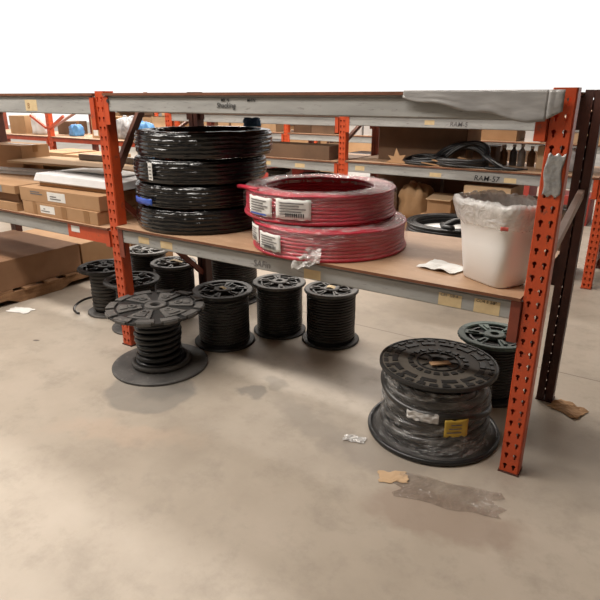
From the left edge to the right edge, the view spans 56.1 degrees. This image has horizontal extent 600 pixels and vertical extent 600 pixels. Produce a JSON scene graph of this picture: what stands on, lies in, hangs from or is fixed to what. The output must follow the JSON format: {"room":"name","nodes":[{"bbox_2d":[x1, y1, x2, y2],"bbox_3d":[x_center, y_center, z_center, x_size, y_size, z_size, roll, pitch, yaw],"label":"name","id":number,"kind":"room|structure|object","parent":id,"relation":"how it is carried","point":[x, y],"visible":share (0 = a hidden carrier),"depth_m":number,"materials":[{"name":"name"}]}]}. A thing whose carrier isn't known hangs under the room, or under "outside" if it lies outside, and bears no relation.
{"room":"warehouse","nodes":[
{"label":"warehouse","id":0,"kind":"room"},
{"bbox_2d":[261,234,275,245],"bbox_3d":[-0.164,-0.303,2.910,0.005,0.055,0.127,-17,26,-38],"label":"print","id":1,"kind":"object","parent":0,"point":[266,239],"depth_m":2.91,"materials":[{"name":"grey"}]},
{"bbox_2d":[0,122,599,599],"bbox_3d":[1.714,-3.229,13.975,56.000,0.150,39.000,13,23,31],"label":"floor","id":2,"kind":"structure","parent":0,"point":[238,478],"depth_m":2.56,"materials":[{"name":"concrete"}]},
{"bbox_2d":[0,114,22,230],"bbox_3d":[-3.133,-1.072,5.328,0.092,1.665,0.874,13,23,31],"label":"frame","id":3,"kind":"object","parent":2,"relation":"on","point":[3,137],"visible":0.18,"depth_m":5.47,"materials":[{"name":"orange paint"}]},
{"bbox_2d":[0,272,88,302],"bbox_3d":[-2.689,-0.199,5.183,1.137,0.120,1.982,13,23,31],"label":"pallet","id":4,"kind":"object","parent":2,"relation":"on","point":[33,290],"visible":0.27,"depth_m":4.89,"materials":[{"name":"wood"}]},
{"bbox_2d":[0,230,80,292],"bbox_3d":[-2.815,-0.314,4.954,1.040,0.248,1.290,13,23,31],"label":"carton","id":5,"kind":"object","parent":4,"relation":"on","point":[25,258],"visible":0.93,"depth_m":4.95,"materials":[{"name":"cardboard"}]},
{"bbox_2d":[22,229,130,263],"bbox_3d":[-2.246,-0.572,5.685,0.940,0.238,0.590,13,23,31],"label":"carton","id":6,"kind":"object","parent":4,"relation":"on","point":[89,250],"visible":0.25,"depth_m":5.35,"materials":[{"name":"cardboard"}]},
{"bbox_2d":[29,113,98,150],"bbox_3d":[-3.646,-2.445,9.131,0.855,1.665,0.882,13,23,31],"label":"frame","id":7,"kind":"object","parent":2,"relation":"on","point":[50,125],"visible":0.23,"depth_m":8.73,"materials":[{"name":"metal"}]},
{"bbox_2d":[7,135,48,145],"bbox_3d":[-4.955,-2.704,9.428,2.507,0.130,0.049,13,23,31],"label":"beam","id":8,"kind":"structure","parent":7,"relation":"attached to","point":[8,136],"depth_m":9.01,"materials":[{"name":"metal"}]},
{"bbox_2d":[6,129,90,136],"bbox_3d":[-4.725,-2.890,9.732,2.490,0.014,0.905,13,23,31],"label":"shelf board","id":9,"kind":"object","parent":8,"relation":"on","point":[8,131],"visible":0.36,"depth_m":9.18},
{"bbox_2d":[9,115,32,133],"bbox_3d":[-4.617,-2.993,9.579,0.452,0.281,0.400,13,23,31],"label":"carton","id":10,"kind":"object","parent":9,"relation":"on","point":[18,123],"visible":0.52,"depth_m":9.39,"materials":[{"name":"cardboard"}]},
{"bbox_2d":[31,113,46,133],"bbox_3d":[-4.239,-2.897,9.216,0.361,0.348,0.262,13,23,31],"label":"plastic bag","id":11,"kind":"object","parent":9,"relation":"on","point":[37,128],"visible":0.66,"depth_m":9.12,"materials":[{"name":"white plastic"}]},
{"bbox_2d":[58,121,87,134],"bbox_3d":[-3.763,-2.856,9.317,0.302,0.201,0.350,13,23,31],"label":"carton","id":12,"kind":"object","parent":9,"relation":"on","point":[63,128],"visible":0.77,"depth_m":9.20,"materials":[{"name":"cardboard"}]},
{"bbox_2d":[73,259,131,318],"bbox_3d":[-1.570,-0.099,4.513,0.487,0.387,0.415,10,22,26],"label":"spool","id":13,"kind":"object","parent":2,"relation":"on","point":[97,270],"visible":0.7,"depth_m":4.41},
{"bbox_2d":[103,271,160,334],"bbox_3d":[-1.232,0.020,4.190,0.405,0.384,0.405,16,25,37],"label":"spool","id":14,"kind":"object","parent":2,"relation":"on","point":[142,280],"visible":0.42,"depth_m":4.11},
{"bbox_2d":[129,245,167,291],"bbox_3d":[-1.309,-0.251,4.897,0.375,0.412,0.375,-9,22,-24],"label":"spool","id":15,"kind":"object","parent":2,"relation":"on","point":[141,256],"visible":0.34,"depth_m":4.74},
{"bbox_2d":[94,91,212,346],"bbox_3d":[-0.969,-0.589,3.990,0.092,1.665,0.874,13,23,31],"label":"frame","id":16,"kind":"object","parent":2,"relation":"on","point":[114,161],"visible":0.49,"depth_m":3.62,"materials":[{"name":"orange paint"}]},
{"bbox_2d":[0,96,98,129],"bbox_3d":[-2.280,-1.376,4.093,2.507,0.195,0.049,13,23,31],"label":"beam","id":17,"kind":"structure","parent":16,"relation":"attached to","point":[12,104],"depth_m":3.63,"materials":[{"name":"metal"}]},
{"bbox_2d":[0,211,111,246],"bbox_3d":[-2.280,-0.641,4.358,2.507,0.115,0.050,13,23,31],"label":"beam","id":18,"kind":"structure","parent":16,"relation":"attached to","point":[88,233],"depth_m":3.97,"materials":[{"name":"metal"}]},
{"bbox_2d":[0,208,137,229],"bbox_3d":[-2.050,-0.820,4.664,2.494,0.014,0.907,13,23,31],"label":"shelf board","id":19,"kind":"object","parent":18,"relation":"on","point":[106,226],"visible":0.2,"depth_m":3.91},
{"bbox_2d":[0,199,23,210],"bbox_3d":[-2.288,-0.854,4.645,0.840,0.060,0.610,13,23,31],"label":"carton","id":20,"kind":"object","parent":19,"relation":"on","point":[4,204],"visible":0.2,"depth_m":4.23,"materials":[{"name":"cardboard"}]},
{"bbox_2d":[0,192,22,201],"bbox_3d":[-2.278,-0.923,4.645,0.830,0.066,0.600,13,23,31],"label":"carton","id":21,"kind":"object","parent":20,"relation":"on","point":[5,196],"visible":0.19,"depth_m":4.25,"materials":[{"name":"cardboard"}]},
{"bbox_2d":[0,173,39,193],"bbox_3d":[-2.243,-0.976,4.600,0.815,0.060,0.682,13,23,31],"label":"carton","id":22,"kind":"object","parent":21,"relation":"on","point":[9,183],"visible":0.32,"depth_m":4.29,"materials":[{"name":"cardboard"}]},
{"bbox_2d":[0,167,56,174],"bbox_3d":[-2.361,-1.092,4.769,0.700,0.040,0.100,8,21,20],"label":"strips","id":23,"kind":"object","parent":22,"relation":"on","point":[8,170],"visible":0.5,"depth_m":4.71,"materials":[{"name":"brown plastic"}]},
{"bbox_2d":[0,142,49,168],"bbox_3d":[-2.610,-1.246,5.231,0.552,0.401,0.280,11,23,28],"label":"carton","id":24,"kind":"object","parent":19,"relation":"on","point":[8,150],"visible":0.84,"depth_m":5.05,"materials":[{"name":"cardboard"}]},
{"bbox_2d":[43,165,74,169],"bbox_3d":[-1.787,-1.037,4.846,1.100,0.267,0.180,13,23,31],"label":"carton","id":25,"kind":"object","parent":19,"relation":"on","point":[44,167],"visible":0.02,"depth_m":4.93,"materials":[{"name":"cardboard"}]},
{"bbox_2d":[7,156,133,171],"bbox_3d":[-1.784,-1.145,4.716,1.440,0.020,0.440,10,22,26],"label":"cardboard sheet","id":26,"kind":"object","parent":25,"relation":"on","point":[71,162],"visible":0.59,"depth_m":4.68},
{"bbox_2d":[78,154,133,163],"bbox_3d":[-1.454,-1.165,4.662,1.000,0.050,0.130,12,23,30],"label":"channel","id":27,"kind":"object","parent":26,"relation":"on","point":[90,157],"visible":0.45,"depth_m":4.76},
{"bbox_2d":[23,200,136,225],"bbox_3d":[-1.551,-0.684,4.132,0.867,0.089,0.502,13,24,32],"label":"carton","id":28,"kind":"object","parent":19,"relation":"on","point":[56,211],"visible":0.38,"depth_m":3.89,"materials":[{"name":"cardboard"}]},
{"bbox_2d":[19,183,137,211],"bbox_3d":[-1.551,-0.779,4.117,0.887,0.099,0.512,12,23,31],"label":"carton","id":29,"kind":"object","parent":28,"relation":"on","point":[80,199],"visible":0.48,"depth_m":3.89,"materials":[{"name":"cardboard"}]},
{"bbox_2d":[34,168,136,194],"bbox_3d":[-1.454,-0.882,4.077,0.907,0.119,0.434,12,23,29],"label":"tray","id":30,"kind":"object","parent":29,"relation":"on","point":[85,179],"visible":0.52,"depth_m":3.96,"materials":[{"name":"plastic"}]},
{"bbox_2d":[117,229,522,342],"bbox_3d":[-0.115,-0.145,3.024,2.507,0.190,0.049,13,23,31],"label":"beam","id":31,"kind":"structure","parent":16,"relation":"attached to","point":[511,310],"depth_m":2.77,"materials":[{"name":"grey metal"}]},
{"bbox_2d":[116,222,559,301],"bbox_3d":[0.114,-0.360,3.318,2.494,0.014,0.907,13,23,31],"label":"shelf board","id":32,"kind":"object","parent":31,"relation":"on","point":[421,248],"visible":0.36,"depth_m":2.86,"materials":[{"name":"wood"}]},
{"bbox_2d":[136,203,254,234],"bbox_3d":[-0.641,-0.595,3.724,0.846,0.150,0.850,-1,20,-2],"label":"coil","id":33,"kind":"object","parent":32,"relation":"on","point":[153,219],"visible":0.52,"depth_m":3.36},
{"bbox_2d":[135,178,261,208],"bbox_3d":[-0.650,-0.730,3.658,0.815,0.141,0.832,18,26,40],"label":"coil","id":34,"kind":"object","parent":33,"relation":"on","point":[207,196],"visible":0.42,"depth_m":3.32,"materials":[{"name":"black"}]},
{"bbox_2d":[136,195,151,205],"bbox_3d":[-0.950,-0.601,3.408,0.013,0.045,0.197,-17,26,-40],"label":"label","id":35,"kind":"object","parent":34,"relation":"attached to","point":[146,200],"depth_m":3.39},
{"bbox_2d":[133,155,266,184],"bbox_3d":[-0.635,-0.870,3.620,0.842,0.142,0.842,-4,20,-10],"label":"coil","id":36,"kind":"object","parent":34,"relation":"on","point":[146,169],"visible":0.84,"depth_m":3.27,"materials":[{"name":"black plastic"}]},
{"bbox_2d":[134,126,272,158],"bbox_3d":[-0.600,-1.011,3.569,0.863,0.150,0.863,12,23,30],"label":"coil","id":37,"kind":"object","parent":36,"relation":"on","point":[170,142],"visible":1,"depth_m":3.23,"materials":[{"name":"plastic"}]},
{"bbox_2d":[243,117,260,126],"bbox_3d":[-0.321,-1.184,3.742,0.134,0.058,0.088,13,23,31],"label":"plastic bag","id":38,"kind":"object","parent":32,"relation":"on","point":[255,121],"visible":1,"depth_m":3.71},
{"bbox_2d":[291,249,321,268],"bbox_3d":[0.031,-0.206,2.816,0.174,0.127,0.043,13,23,31],"label":"film tail","id":39,"kind":"object","parent":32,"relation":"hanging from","point":[316,259],"visible":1,"depth_m":2.82,"materials":[{"name":"white"}]},
{"bbox_2d":[237,174,395,225],"bbox_3d":[0.113,-0.596,3.230,0.875,0.165,0.874,-8,21,-21],"label":"coil","id":40,"kind":"object","parent":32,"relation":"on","point":[302,200],"visible":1,"depth_m":2.94,"materials":[{"name":"red"}]},
{"bbox_2d":[251,198,266,211],"bbox_3d":[-0.217,-0.497,2.958,0.006,0.060,0.140,-17,26,-38],"label":"print","id":41,"kind":"object","parent":40,"relation":"attached to","point":[257,204],"depth_m":2.96,"materials":[{"name":"grey"}]},
{"bbox_2d":[279,202,305,215],"bbox_3d":[-0.039,-0.458,2.843,0.143,0.063,0.006,7,21,19],"label":"print","id":42,"kind":"object","parent":40,"relation":"attached to","point":[285,208],"depth_m":2.84,"materials":[{"name":"grey"}]},
{"bbox_2d":[252,212,406,262],"bbox_3d":[0.165,-0.405,3.180,0.870,0.163,0.870,6,21,15],"label":"coil","id":43,"kind":"object","parent":32,"relation":"on","point":[384,238],"visible":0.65,"depth_m":2.85,"materials":[{"name":"red"}]},
{"bbox_2d":[405,213,461,237],"bbox_3d":[1.284,-0.662,4.819,0.746,0.173,0.746,-5,20,-13],"label":"coil","id":44,"kind":"object","parent":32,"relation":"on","point":[444,224],"visible":0.6,"depth_m":4.73,"materials":[{"name":"black rubber"}]},
{"bbox_2d":[417,259,462,272],"bbox_3d":[0.691,-0.164,2.716,0.214,0.016,0.138,17,26,39],"label":"paper sheet","id":45,"kind":"object","parent":32,"relation":"on","point":[435,264],"visible":0.93,"depth_m":2.72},
{"bbox_2d":[453,189,551,287],"bbox_3d":[0.877,-0.271,2.492,0.303,0.378,0.402,-10,22,-25],"label":"waste bin","id":46,"kind":"object","parent":32,"relation":"on","point":[497,227],"visible":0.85,"depth_m":2.41,"materials":[{"name":"white plastic"}]},
{"bbox_2d":[102,95,548,141],"bbox_3d":[-0.116,-0.910,2.746,2.507,0.166,0.052,13,23,31],"label":"beam","id":47,"kind":"structure","parent":16,"relation":"attached to","point":[389,106],"depth_m":2.65,"materials":[{"name":"grey metal"}]},
{"bbox_2d":[102,91,584,95],"bbox_3d":[0.115,-1.115,3.047,2.494,0.014,0.903,13,23,31],"label":"shelf board","id":48,"kind":"object","parent":47,"relation":"on","point":[395,92],"visible":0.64,"depth_m":2.71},
{"bbox_2d":[402,89,565,122],"bbox_3d":[0.688,-0.756,2.192,0.625,0.116,0.014,13,23,31],"label":"plastic sheet","id":49,"kind":"object","parent":47,"relation":"attached to","point":[526,106],"visible":1,"depth_m":2.14,"materials":[{"name":"plastic"}]},
{"bbox_2d":[199,95,584,129],"bbox_3d":[0.338,-1.147,3.395,2.507,0.161,0.049,13,23,31],"label":"beam","id":50,"kind":"structure","parent":16,"relation":"attached to","point":[582,97],"depth_m":2.74,"materials":[{"name":"red metal"}]},
{"bbox_2d":[105,289,207,386],"bbox_3d":[-0.902,0.219,3.583,0.627,0.422,0.627,5,20,12],"label":"spool","id":51,"kind":"object","parent":2,"relation":"on","point":[160,358],"visible":1,"depth_m":3.49,"materials":[{"name":"black plastic"}]},
{"bbox_2d":[150,256,196,291],"bbox_3d":[-1.001,-0.118,4.514,0.361,0.424,0.361,12,23,31],"label":"spool","id":52,"kind":"object","parent":2,"relation":"on","point":[175,273],"visible":0.59,"depth_m":4.37},
{"bbox_2d":[165,113,213,126],"bbox_3d":[-1.480,-1.963,7.796,0.092,1.665,0.874,13,23,31],"label":"frame","id":53,"kind":"object","parent":2,"relation":"on","point":[184,123],"visible":0.06,"depth_m":7.33,"materials":[{"name":"metal"}]},
{"bbox_2d":[51,138,134,146],"bbox_3d":[-2.791,-2.221,8.089,2.507,0.130,0.049,13,23,31],"label":"beam","id":54,"kind":"structure","parent":53,"relation":"attached to","point":[53,140],"depth_m":8.37,"materials":[{"name":"metal"}]},
{"bbox_2d":[50,134,134,142],"bbox_3d":[-2.561,-2.407,8.394,2.490,0.014,0.905,13,23,31],"label":"shelf board","id":55,"kind":"object","parent":54,"relation":"on","point":[86,136],"visible":0.14,"depth_m":8.50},
{"bbox_2d":[69,124,84,135],"bbox_3d":[-3.484,-2.652,8.778,0.223,0.184,0.212,13,23,31],"label":"plastic bag","id":56,"kind":"object","parent":55,"relation":"on","point":[74,129],"visible":0.98,"depth_m":8.72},
{"bbox_2d":[116,115,133,138],"bbox_3d":[-2.489,-2.518,8.196,0.399,0.326,0.339,13,23,31],"label":"plastic bag","id":57,"kind":"object","parent":55,"relation":"on","point":[123,124],"visible":0.5,"depth_m":8.08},
{"bbox_2d":[192,280,254,352],"bbox_3d":[-0.534,0.097,3.946,0.424,0.404,0.424,-12,23,-30],"label":"spool","id":58,"kind":"object","parent":2,"relation":"on","point":[224,326],"visible":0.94,"depth_m":3.83,"materials":[{"name":"black"}]},
{"bbox_2d":[211,260,256,304],"bbox_3d":[-0.565,-0.243,4.787,0.466,0.472,0.466,9,22,23],"label":"spool","id":59,"kind":"object","parent":2,"relation":"on","point":[220,270],"visible":0.24,"depth_m":4.62},
{"bbox_2d":[266,168,290,176],"bbox_3d":[-0.279,-1.252,7.111,0.324,0.792,0.324,-9,22,-22],"label":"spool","id":60,"kind":"object","parent":2,"relation":"on","point":[272,172],"visible":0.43,"depth_m":6.90},
{"bbox_2d":[252,273,305,339],"bbox_3d":[-0.150,0.040,4.128,0.386,0.388,0.386,14,24,34],"label":"spool","id":61,"kind":"object","parent":2,"relation":"on","point":[279,296],"visible":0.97,"depth_m":4.01,"materials":[{"name":"black"}]},
{"bbox_2d":[284,124,313,142],"bbox_3d":[-0.009,-2.773,10.038,0.092,1.665,0.874,13,23,31],"label":"frame","id":62,"kind":"object","parent":2,"relation":"on","point":[286,127],"visible":0.08,"depth_m":9.63,"materials":[{"name":"metal"}]},
{"bbox_2d":[287,134,371,142],"bbox_3d":[0.845,-2.530,8.999,2.507,0.165,0.049,13,23,31],"label":"beam","id":63,"kind":"structure","parent":62,"relation":"attached to","point":[353,139],"depth_m":9.25,"materials":[{"name":"grey metal"}]},
{"bbox_2d":[287,132,371,136],"bbox_3d":[1.074,-2.733,9.296,2.490,0.014,0.900,13,23,31],"label":"shelf board","id":64,"kind":"object","parent":63,"relation":"on","point":[292,132],"visible":0.14,"depth_m":9.18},
{"bbox_2d":[294,125,310,132],"bbox_3d":[0.150,-2.979,9.690,0.347,0.179,0.408,13,23,31],"label":"carton","id":65,"kind":"object","parent":64,"relation":"on","point":[297,128],"visible":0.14,"depth_m":9.54,"materials":[{"name":"cardboard"}]},
{"bbox_2d":[311,125,338,133],"bbox_3d":[0.500,-2.937,9.443,0.446,0.269,0.457,13,23,31],"label":"carton","id":66,"kind":"object","parent":64,"relation":"on","point":[315,129],"visible":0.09,"depth_m":9.29,"materials":[{"name":"cardboard"}]},
{"bbox_2d":[302,281,358,350],"bbox_3d":[0.218,0.091,3.970,0.408,0.400,0.408,-13,24,-32],"label":"spool","id":67,"kind":"object","parent":2,"relation":"on","point":[331,308],"visible":0.93,"depth_m":3.85},
{"bbox_2d":[338,117,379,178],"bbox_3d":[0.684,-1.480,6.457,0.092,1.665,0.874,13,23,31],"label":"frame","id":68,"kind":"object","parent":2,"relation":"on","point":[344,137],"visible":0.22,"depth_m":6.09,"materials":[{"name":"orange paint"}]},
{"bbox_2d":[169,113,338,132],"bbox_3d":[-0.627,-2.092,6.623,2.507,0.165,0.049,13,23,31],"label":"beam","id":69,"kind":"structure","parent":68,"relation":"attached to","point":[224,118],"depth_m":6.39,"materials":[{"name":"metal"}]},
{"bbox_2d":[266,158,337,174],"bbox_3d":[-0.627,-1.643,6.785,2.507,0.170,0.049,13,23,31],"label":"beam","id":70,"kind":"structure","parent":68,"relation":"attached to","point":[281,163],"depth_m":6.34,"materials":[{"name":"grey metal"}]},
{"bbox_2d":[266,153,370,162],"bbox_3d":[-0.396,-1.849,7.083,2.490,0.014,0.905,13,23,31],"label":"shelf board","id":71,"kind":"object","parent":70,"relation":"on","point":[350,155],"visible":0.21,"depth_m":6.42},
{"bbox_2d":[265,141,338,160],"bbox_3d":[-0.035,-1.740,6.536,1.040,0.150,0.300,13,23,31],"label":"carton","id":72,"kind":"object","parent":71,"relation":"on","point":[316,151],"visible":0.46,"depth_m":6.35,"materials":[{"name":"cardboard"}]},
{"bbox_2d":[348,142,370,152],"bbox_3d":[1.472,-3.361,12.921,0.656,0.812,0.560,13,23,31],"label":"carton","id":73,"kind":"object","parent":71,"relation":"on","point":[353,147],"visible":0.02,"depth_m":12.64,"materials":[{"name":"cardboard"}]},
{"bbox_2d":[345,117,589,131],"bbox_3d":[1.521,-1.622,5.291,2.467,0.165,0.049,13,23,31],"label":"beam","id":74,"kind":"structure","parent":68,"relation":"attached to","point":[353,121],"depth_m":5.37,"materials":[{"name":"grey metal"}]},
{"bbox_2d":[344,162,599,198],"bbox_3d":[1.521,-1.178,5.452,2.467,0.170,0.049,13,23,31],"label":"beam","id":75,"kind":"structure","parent":68,"relation":"attached to","point":[464,175],"depth_m":5.44,"materials":[{"name":"grey metal"}]},
{"bbox_2d":[345,155,599,178],"bbox_3d":[1.751,-1.383,5.750,2.450,0.014,0.905,13,23,31],"label":"shelf board","id":76,"kind":"object","parent":75,"relation":"on","point":[373,159],"visible":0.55,"depth_m":5.46,"materials":[{"name":"wood"}]},
{"bbox_2d":[387,148,404,163],"bbox_3d":[0.995,-1.476,5.752,0.250,0.150,0.010,13,23,31],"label":"cardboard","id":77,"kind":"object","parent":76,"relation":"on","point":[396,158],"visible":1,"depth_m":5.76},
{"bbox_2d":[403,153,443,165],"bbox_3d":[1.251,-1.433,5.709,0.427,0.104,0.303,11,23,29],"label":"bundle","id":78,"kind":"object","parent":76,"relation":"on","point":[416,159],"visible":0.79,"depth_m":5.64,"materials":[{"name":"black rubber"}]},
{"bbox_2d":[378,126,481,159],"bbox_3d":[1.395,-1.695,6.074,0.964,0.350,0.480,13,23,31],"label":"carton","id":79,"kind":"object","parent":76,"relation":"on","point":[408,141],"visible":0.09,"depth_m":5.88,"materials":[{"name":"cardboard"}]},
{"bbox_2d":[434,140,490,167],"bbox_3d":[1.574,-1.429,5.498,0.557,0.241,0.335,13,23,31],"label":"bundle","id":80,"kind":"object","parent":76,"relation":"on","point":[480,147],"visible":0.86,"depth_m":5.47,"materials":[{"name":"black rubber"}]},
{"bbox_2d":[473,143,505,164],"bbox_3d":[1.948,-1.500,5.784,0.222,0.181,0.400,13,23,31],"label":"carton","id":81,"kind":"object","parent":76,"relation":"on","point":[496,149],"visible":0.44,"depth_m":5.65,"materials":[{"name":"cardboard"}]},
{"bbox_2d":[454,154,527,170],"bbox_3d":[1.791,-1.288,5.257,0.663,0.138,0.175,13,23,31],"label":"hose","id":82,"kind":"object","parent":76,"relation":"on","point":[498,166],"visible":1,"depth_m":5.22,"materials":[{"name":"black rubber"}]},
{"bbox_2d":[509,144,517,165],"bbox_3d":[2.122,-1.442,5.593,0.072,0.200,0.072,13,23,31],"label":"bottle","id":83,"kind":"object","parent":76,"relation":"on","point":[513,153],"visible":1,"depth_m":5.57,"materials":[{"name":"plastic"}]},
{"bbox_2d":[517,144,525,165],"bbox_3d":[2.177,-1.422,5.524,0.072,0.210,0.072,13,23,31],"label":"bottle","id":84,"kind":"object","parent":76,"relation":"on","point":[522,153],"visible":1,"depth_m":5.50,"materials":[{"name":"plastic"}]},
{"bbox_2d":[526,146,535,166],"bbox_3d":[2.264,-1.405,5.507,0.072,0.190,0.072,13,23,31],"label":"bottle","id":85,"kind":"object","parent":76,"relation":"on","point":[531,155],"visible":1,"depth_m":5.49,"materials":[{"name":"plastic"}]},
{"bbox_2d":[535,144,561,168],"bbox_3d":[2.404,-1.382,5.412,0.172,0.211,0.350,13,23,31],"label":"carton","id":86,"kind":"object","parent":76,"relation":"on","point":[540,154],"visible":0.38,"depth_m":5.31,"materials":[{"name":"cardboard"}]},
{"bbox_2d":[348,151,370,176],"bbox_3d":[1.110,-2.064,9.402,0.552,0.762,0.563,13,23,31],"label":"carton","id":87,"kind":"object","parent":2,"relation":"on","point":[356,152],"visible":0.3,"depth_m":9.18,"materials":[{"name":"white cardboard"}]},
{"bbox_2d":[377,470,408,482],"bbox_3d":[0.423,0.804,2.566,0.140,0.007,0.093,2,20,4],"label":"scrap","id":88,"kind":"object","parent":2,"relation":"on","point":[400,476],"visible":1,"depth_m":2.57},
{"bbox_2d":[378,174,443,209],"bbox_3d":[1.293,-1.064,6.577,0.752,0.801,0.240,13,23,31],"label":"carton","id":89,"kind":"object","parent":2,"relation":"on","point":[399,182],"visible":0.02,"depth_m":6.37,"materials":[{"name":"cardboard"}]},
{"bbox_2d":[368,338,499,465],"bbox_3d":[0.692,0.482,2.881,0.672,0.404,0.672,1,20,3],"label":"spool","id":90,"kind":"object","parent":2,"relation":"on","point":[435,408],"visible":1,"depth_m":2.72,"materials":[{"name":"black plastic"}]},
{"bbox_2d":[447,425,461,433],"bbox_3d":[0.718,0.600,2.614,0.070,0.046,0.003,-2,20,-5],"label":"print","id":91,"kind":"object","parent":90,"relation":"attached to","point":[451,429],"depth_m":2.62,"materials":[{"name":"grey"}]},
{"bbox_2d":[443,179,473,193],"bbox_3d":[1.784,-0.974,6.241,0.352,0.861,0.280,13,23,31],"label":"carton","id":92,"kind":"object","parent":2,"relation":"on","point":[450,186],"visible":0.02,"depth_m":6.06,"materials":[{"name":"cardboard"}]},
{"bbox_2d":[457,321,531,407],"bbox_3d":[1.104,0.364,3.254,0.405,0.372,0.405,-4,20,-12],"label":"spool","id":93,"kind":"object","parent":2,"relation":"on","point":[488,336],"visible":0.55,"depth_m":3.14},
{"bbox_2d":[497,87,599,476],"bbox_3d":[1.196,-0.106,2.652,0.092,1.665,0.874,13,23,31],"label":"frame","id":94,"kind":"object","parent":2,"relation":"on","point":[556,161],"visible":0.98,"depth_m":2.47,"materials":[{"name":"orange paint"}]},
{"bbox_2d":[547,399,588,418],"bbox_3d":[1.484,0.598,3.122,0.141,0.018,0.179,-13,23,-32],"label":"scrap","id":95,"kind":"object","parent":2,"relation":"on","point":[568,408],"visible":1,"depth_m":3.12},
{"bbox_2d":[563,190,594,225],"bbox_3d":[3.702,-1.302,7.858,0.653,0.377,0.542,13,23,31],"label":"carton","id":96,"kind":"object","parent":2,"relation":"on","point":[590,206],"visible":0.23,"depth_m":7.59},
{"bbox_2d":[580,182,599,289],"bbox_3d":[2.815,-1.004,5.140,0.092,1.665,0.874,13,23,31],"label":"frame","id":97,"kind":"object","parent":2,"relation":"on","point":[592,261],"visible":1,"depth_m":4.97,"materials":[{"name":"metal"}]},
{"bbox_3d":[1.068,-0.759,6.322,0.652,0.401,0.540,13,23,31],"label":"carton","id":98,"kind":"object","parent":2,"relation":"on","visible":0},
{"bbox_2d":[398,180,434,218],"bbox_3d":[1.250,-1.084,6.070,0.371,0.381,0.357,13,23,31],"label":"wrapped bundle","id":99,"kind":"object","parent":98,"relation":"on","point":[413,195],"visible":0.8,"depth_m":5.94,"materials":[{"name":"paper"}]},
{"bbox_3d":[1.535,-0.692,5.989,0.382,0.501,0.490,13,23,31],"label":"carton","id":100,"kind":"object","parent":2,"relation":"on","visible":0},
{"bbox_2d":[426,192,455,212],"bbox_3d":[1.478,-0.996,5.816,0.256,0.186,0.350,13,23,31],"label":"carton","id":101,"kind":"object","parent":100,"relation":"on","point":[436,202],"visible":0.64,"depth_m":5.73,"materials":[{"name":"cardboard"}]},
{"bbox_3d":[1.925,-0.530,5.768,0.482,0.346,0.600,13,23,31],"label":"carton","id":102,"kind":"object","parent":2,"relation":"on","visible":0},
{"bbox_2d":[464,181,523,194],"bbox_3d":[1.917,-0.918,5.615,0.440,0.480,0.530,13,23,31],"label":"carton","id":103,"kind":"object","parent":102,"relation":"on","point":[479,186],"visible":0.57,"depth_m":5.42,"materials":[{"name":"cardboard"}]},
{"bbox_3d":[-2.742,-1.288,7.325,1.350,0.715,0.650,13,23,31],"label":"carton","id":104,"kind":"object","parent":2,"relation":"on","visible":0},
{"bbox_2d":[49,148,95,156],"bbox_3d":[-3.006,-1.801,7.293,0.552,0.261,0.500,13,23,31],"label":"carton","id":105,"kind":"object","parent":104,"relation":"on","point":[56,152],"visible":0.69,"depth_m":7.14,"materials":[{"name":"cardboard"}]},
{"bbox_3d":[2.156,-2.289,8.699,0.092,1.665,0.874,13,23,31],"label":"frame","id":106,"kind":"object","parent":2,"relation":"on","visible":0},
{"bbox_2d":[484,142,599,153],"bbox_3d":[3.009,-2.047,7.660,2.507,0.165,0.049,13,23,31],"label":"beam","id":107,"kind":"structure","parent":106,"relation":"attached to","point":[527,147],"depth_m":7.62,"materials":[{"name":"grey metal"}]},
{"bbox_2d":[481,139,599,146],"bbox_3d":[3.238,-2.250,7.957,2.490,0.014,0.900,13,23,31],"label":"shelf board","id":108,"kind":"object","parent":107,"relation":"on","point":[523,140],"visible":0.11,"depth_m":7.67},
{"bbox_2d":[481,129,524,140],"bbox_3d":[2.899,-2.370,8.053,0.504,0.146,0.498,13,23,31],"label":"carton","id":109,"kind":"object","parent":108,"relation":"on","point":[496,135],"visible":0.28,"depth_m":7.85,"materials":[{"name":"cardboard"}]},
{"bbox_3d":[-2.173,-3.256,11.376,0.092,1.665,0.874,13,23,31],"label":"frame","id":110,"kind":"object","parent":2,"relation":"on","visible":0},
{"bbox_2d":[272,133,283,141],"bbox_3d":[-1.319,-3.014,10.337,2.507,0.165,0.049,13,23,31],"label":"beam","id":111,"kind":"structure","parent":110,"relation":"attached to","point":[274,135],"depth_m":9.72,"materials":[{"name":"metal"}]},
{"bbox_2d":[271,130,293,133],"bbox_3d":[-1.091,-3.216,10.634,2.490,0.014,0.900,13,23,31],"label":"shelf board","id":112,"kind":"object","parent":111,"relation":"on","point":[291,131],"visible":0.14,"depth_m":9.85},
{"bbox_2d":[261,124,283,131],"bbox_3d":[-0.432,-3.135,10.134,0.324,0.172,0.454,13,23,31],"label":"carton","id":113,"kind":"object","parent":112,"relation":"on","point":[273,127],"visible":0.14,"depth_m":9.95,"materials":[{"name":"cardboard"}]},
{"bbox_3d":[-1.826,-1.629,4.734,2.507,0.165,0.049,13,23,31],"label":"beam","id":114,"kind":"structure","parent":0,"visible":0},
{"bbox_2d":[0,93,94,95],"bbox_3d":[-2.049,-1.598,4.385,2.494,0.014,0.903,13,23,31],"label":"shelf board","id":115,"kind":"object","parent":114,"relation":"on","point":[8,94],"visible":0.7,"depth_m":3.60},
{"bbox_3d":[-3.484,-3.497,11.675,2.507,0.165,0.049,13,23,31],"label":"beam","id":116,"kind":"structure","parent":0,"visible":0},
{"bbox_3d":[-3.255,-3.699,11.972,2.490,0.014,0.900,13,23,31],"label":"shelf board","id":117,"kind":"object","parent":116,"relation":"on","visible":0},
{"bbox_2d":[151,116,183,126],"bbox_3d":[-2.593,-3.643,11.498,0.534,0.202,0.666,13,23,31],"label":"carton","id":118,"kind":"object","parent":117,"relation":"on","point":[158,121],"visible":0.31,"depth_m":11.28,"materials":[{"name":"cardboard"}]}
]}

